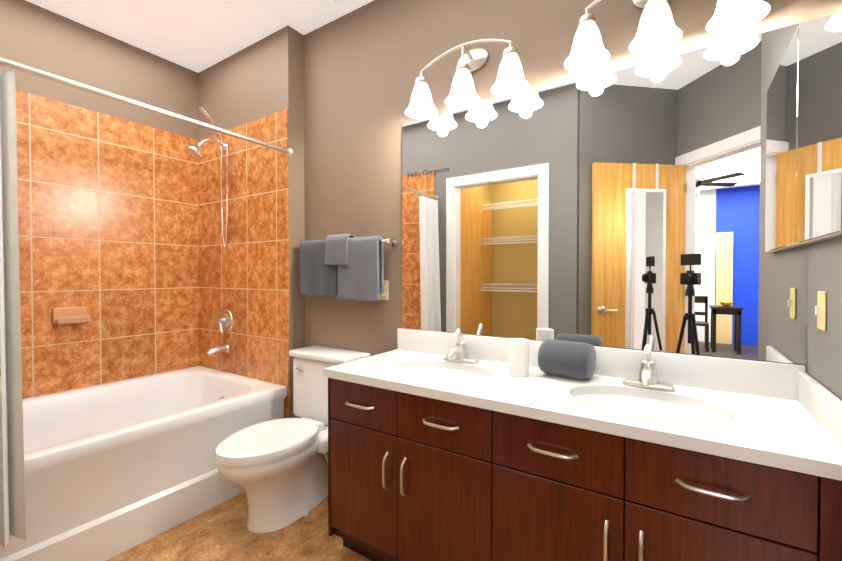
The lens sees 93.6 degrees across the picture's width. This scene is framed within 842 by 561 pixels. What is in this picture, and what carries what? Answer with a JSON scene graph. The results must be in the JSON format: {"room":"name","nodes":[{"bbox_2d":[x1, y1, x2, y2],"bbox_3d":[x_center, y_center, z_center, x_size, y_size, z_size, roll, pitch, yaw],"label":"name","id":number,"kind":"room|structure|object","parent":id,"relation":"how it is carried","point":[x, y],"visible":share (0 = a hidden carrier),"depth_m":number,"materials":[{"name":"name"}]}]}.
{"room":"bathroom","nodes":[
{"label":"bathroom","id":0,"kind":"room"},
{"bbox_2d":[0,0,198,139],"bbox_3d":[-2.325,-0.209,2.542,0.100,2.940,1.720,1,1,33],"label":"wall","id":1,"kind":"structure","parent":0,"point":[32,35],"depth_m":2.64,"materials":[{"name":"paint"}]},
{"bbox_2d":[15,89,199,398],"bbox_3d":[-2.252,-0.084,2.555,0.010,2.090,1.600,1,1,33],"label":"wall tile","id":2,"kind":"structure","parent":1,"relation":"attached to","point":[108,213],"depth_m":2.68,"materials":[{"name":"orange tile"}]},
{"bbox_2d":[53,306,89,323],"bbox_3d":[-2.225,0.222,2.518,0.080,0.100,0.170,1,1,33],"label":"soap dish","id":3,"kind":"object","parent":2,"relation":"attached to","point":[67,315],"visible":1,"depth_m":2.51,"materials":[{"name":"brown ceramic"}]},
{"bbox_2d":[25,0,373,72],"bbox_3d":[-1.113,-1.667,-1.874,7.150,0.100,8.400,1,1,33],"label":"ceiling","id":4,"kind":"structure","parent":0,"point":[197,36],"depth_m":2.55,"materials":[{"name":"white paint"}]},
{"bbox_2d":[325,0,346,6],"bbox_3d":[-0.487,-1.665,2.188,0.320,0.018,0.320,1,1,33],"label":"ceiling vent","id":5,"kind":"object","parent":4,"relation":"in","point":[333,3],"visible":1,"depth_m":2.36,"materials":[{"name":"white"}]},
{"bbox_2d":[106,492,370,560],"bbox_3d":[0.299,1.302,0.320,6.950,0.020,3.050,1,1,33],"label":"floor","id":6,"kind":"structure","parent":0,"point":[221,532],"depth_m":1.92,"materials":[{"name":"tile"}]},
{"bbox_2d":[0,366,286,560],"bbox_3d":[-1.783,0.985,2.263,1.108,0.560,1.596,1,1,33],"label":"bathtub","id":7,"kind":"object","parent":6,"relation":"on","point":[113,469],"visible":0.77,"depth_m":2.02,"materials":[{"name":"white ceramic"}]},
{"bbox_2d":[215,345,370,532],"bbox_3d":[-0.729,0.854,2.200,0.496,0.825,0.809,1,1,33],"label":"toilet","id":8,"kind":"object","parent":6,"relation":"on","point":[276,470],"visible":0.9,"depth_m":2.07,"materials":[{"name":"white ceramic"}]},
{"bbox_2d":[323,352,841,560],"bbox_3d":[0.430,0.857,1.567,1.698,0.835,0.602,1,1,33],"label":"bathroom vanity","id":9,"kind":"object","parent":6,"relation":"on","point":[458,445],"depth_m":1.26,"materials":[{"name":"brown wood"}]},
{"bbox_2d":[375,356,506,391],"bbox_3d":[0.090,0.476,1.785,0.480,0.142,0.331,1,1,33],"label":"sink","id":10,"kind":"object","parent":9,"relation":"in","point":[445,373],"depth_m":1.81,"materials":[{"name":"white ceramic"}]},
{"bbox_2d":[508,338,528,376],"bbox_3d":[0.417,0.324,1.689,0.086,0.156,0.086,1,1,33],"label":"candle","id":11,"kind":"object","parent":9,"relation":"on","point":[518,357],"visible":1,"depth_m":1.65,"materials":[{"name":"white wax"}]},
{"bbox_2d":[538,339,596,379],"bbox_3d":[0.613,0.328,1.659,0.200,0.148,0.170,1,1,40],"label":"roll","id":12,"kind":"object","parent":9,"relation":"on","point":[571,359],"visible":0.98,"depth_m":1.60,"materials":[{"name":"grey fabric"}]},
{"bbox_2d":[555,380,742,439],"bbox_3d":[0.759,0.482,1.346,0.480,0.142,0.331,1,1,33],"label":"sink","id":13,"kind":"object","parent":9,"relation":"in","point":[713,415],"depth_m":1.35,"materials":[{"name":"white ceramic"}]},
{"bbox_2d":[198,25,304,417],"bbox_3d":[-1.322,-0.216,3.050,1.220,2.940,0.230,1,1,33],"label":"wall","id":14,"kind":"structure","parent":0,"point":[261,78],"depth_m":2.70,"materials":[{"name":"paint"}]},
{"bbox_2d":[198,109,288,417],"bbox_3d":[-1.348,-0.089,2.925,1.116,2.090,0.010,1,1,33],"label":"wall tiles","id":15,"kind":"structure","parent":14,"relation":"attached to","point":[244,276],"depth_m":2.85,"materials":[{"name":"orange tile"}]},
{"bbox_2d":[184,105,227,246],"bbox_3d":[-1.548,-0.745,2.866,0.120,0.995,0.293,1,1,37],"label":"shower head","id":16,"kind":"object","parent":15,"relation":"attached to","point":[194,152],"visible":1,"depth_m":2.92},
{"bbox_2d":[207,344,228,355],"bbox_3d":[-1.523,0.518,2.954,0.068,0.075,0.146,1,1,33],"label":"tub spout","id":17,"kind":"object","parent":15,"relation":"attached to","point":[218,349],"visible":0.98,"depth_m":2.94,"materials":[{"name":"silver metal"}]},
{"bbox_2d":[217,309,232,332],"bbox_3d":[-1.502,0.306,2.984,0.170,0.173,0.068,1,1,33],"label":"shower valve","id":18,"kind":"object","parent":15,"relation":"attached to","point":[225,321],"visible":1,"depth_m":2.98,"materials":[{"name":"silver metal"}]},
{"bbox_2d":[304,0,809,454],"bbox_3d":[0.329,-0.202,2.039,2.650,2.940,0.109,1,1,33],"label":"wall","id":19,"kind":"structure","parent":0,"point":[653,204],"depth_m":1.77,"materials":[{"name":"brown paint"}]},
{"bbox_2d":[297,233,397,300],"bbox_3d":[-0.496,-0.085,2.452,0.794,0.402,0.122,1,1,33],"label":"towel rail","id":20,"kind":"object","parent":19,"relation":"attached to","point":[346,266],"visible":1,"depth_m":2.37,"materials":[{"name":"grey fabric"}]},
{"bbox_2d":[380,281,388,299],"bbox_3d":[-0.221,0.059,2.344,0.072,0.116,0.007,1,1,33],"label":"electrical outlet plate","id":21,"kind":"object","parent":19,"relation":"attached to","point":[384,295],"visible":0.6,"depth_m":2.33,"materials":[{"name":"beige plastic"}]},
{"bbox_2d":[408,168,448,176],"bbox_3d":[0.037,-0.588,2.159,0.268,0.039,0.001,1,1,33],"label":"decal","id":22,"kind":"object","parent":19,"relation":"attached to","point":[426,172],"visible":1,"depth_m":2.16,"materials":[{"name":"black plastic"}]},
{"bbox_2d":[405,39,529,118],"bbox_3d":[0.211,-1.020,1.930,0.650,0.300,0.198,1,1,33],"label":"sconce","id":23,"kind":"object","parent":19,"relation":"attached to","point":[511,81],"visible":1,"depth_m":1.91,"materials":[{"name":"white glass"}]},
{"bbox_2d":[565,0,609,70],"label":"sconce","id":24,"kind":"object","parent":19,"relation":"attached to","point":[588,52],"depth_m":1.59,"materials":[{"name":"white glass"}]},
{"bbox_2d":[630,0,681,53],"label":"sconce","id":25,"kind":"object","parent":19,"relation":"attached to","point":[658,30],"depth_m":1.47,"materials":[{"name":"white glass"}]},
{"bbox_2d":[706,0,769,33],"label":"sconce","id":26,"kind":"object","parent":19,"relation":"attached to","point":[729,16],"depth_m":1.38,"materials":[{"name":"white glass"}]},
{"bbox_2d":[395,328,806,407],"bbox_3d":[0.585,0.359,1.808,1.712,0.155,0.022,1,1,33],"label":"backsplash","id":27,"kind":"structure","parent":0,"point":[769,382],"depth_m":1.52,"materials":[{"name":"white stone"}]},
{"bbox_2d":[806,236,841,553],"bbox_3d":[1.087,-0.186,0.889,0.120,2.940,1.000,1,1,33],"label":"wall","id":28,"kind":"structure","parent":0,"point":[824,348],"depth_m":1.16,"materials":[{"name":"grey paint"}]},
{"bbox_2d":[796,0,841,244],"bbox_3d":[1.130,-0.494,1.089,0.030,0.750,0.589,1,1,33],"label":"medicine cabinet mirror","id":29,"kind":"object","parent":28,"relation":"attached to","point":[819,182],"visible":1,"depth_m":1.12,"materials":[{"name":"silver glass"}]},
{"bbox_2d":[815,291,826,330],"bbox_3d":[1.199,0.090,1.190,0.016,0.116,0.072,1,1,33],"label":"switch plate","id":30,"kind":"object","parent":28,"relation":"attached to","point":[820,310],"visible":1,"depth_m":1.18,"materials":[{"name":"beige plastic"}]},
{"bbox_3d":[-2.159,-0.194,1.465,1.360,2.940,0.100,1,1,33],"label":"wall","id":31,"kind":"structure","parent":0,"visible":0},
{"bbox_2d":[0,58,292,155],"bbox_3d":[-1.295,-0.830,1.917,0.056,0.056,1.598,1,1,33],"label":"shower rod","id":32,"kind":"object","parent":31,"relation":"attached to","point":[56,78],"visible":0.98,"depth_m":1.82,"materials":[{"name":"silver metal"}]},
{"bbox_2d":[0,70,25,546],"bbox_3d":[-1.617,0.092,1.387,0.136,1.770,0.300,1,1,33],"label":"shower curtain","id":33,"kind":"object","parent":32,"relation":"hanging from","point":[12,504],"visible":1,"depth_m":1.50,"materials":[{"name":"white fabric"}]}
]}

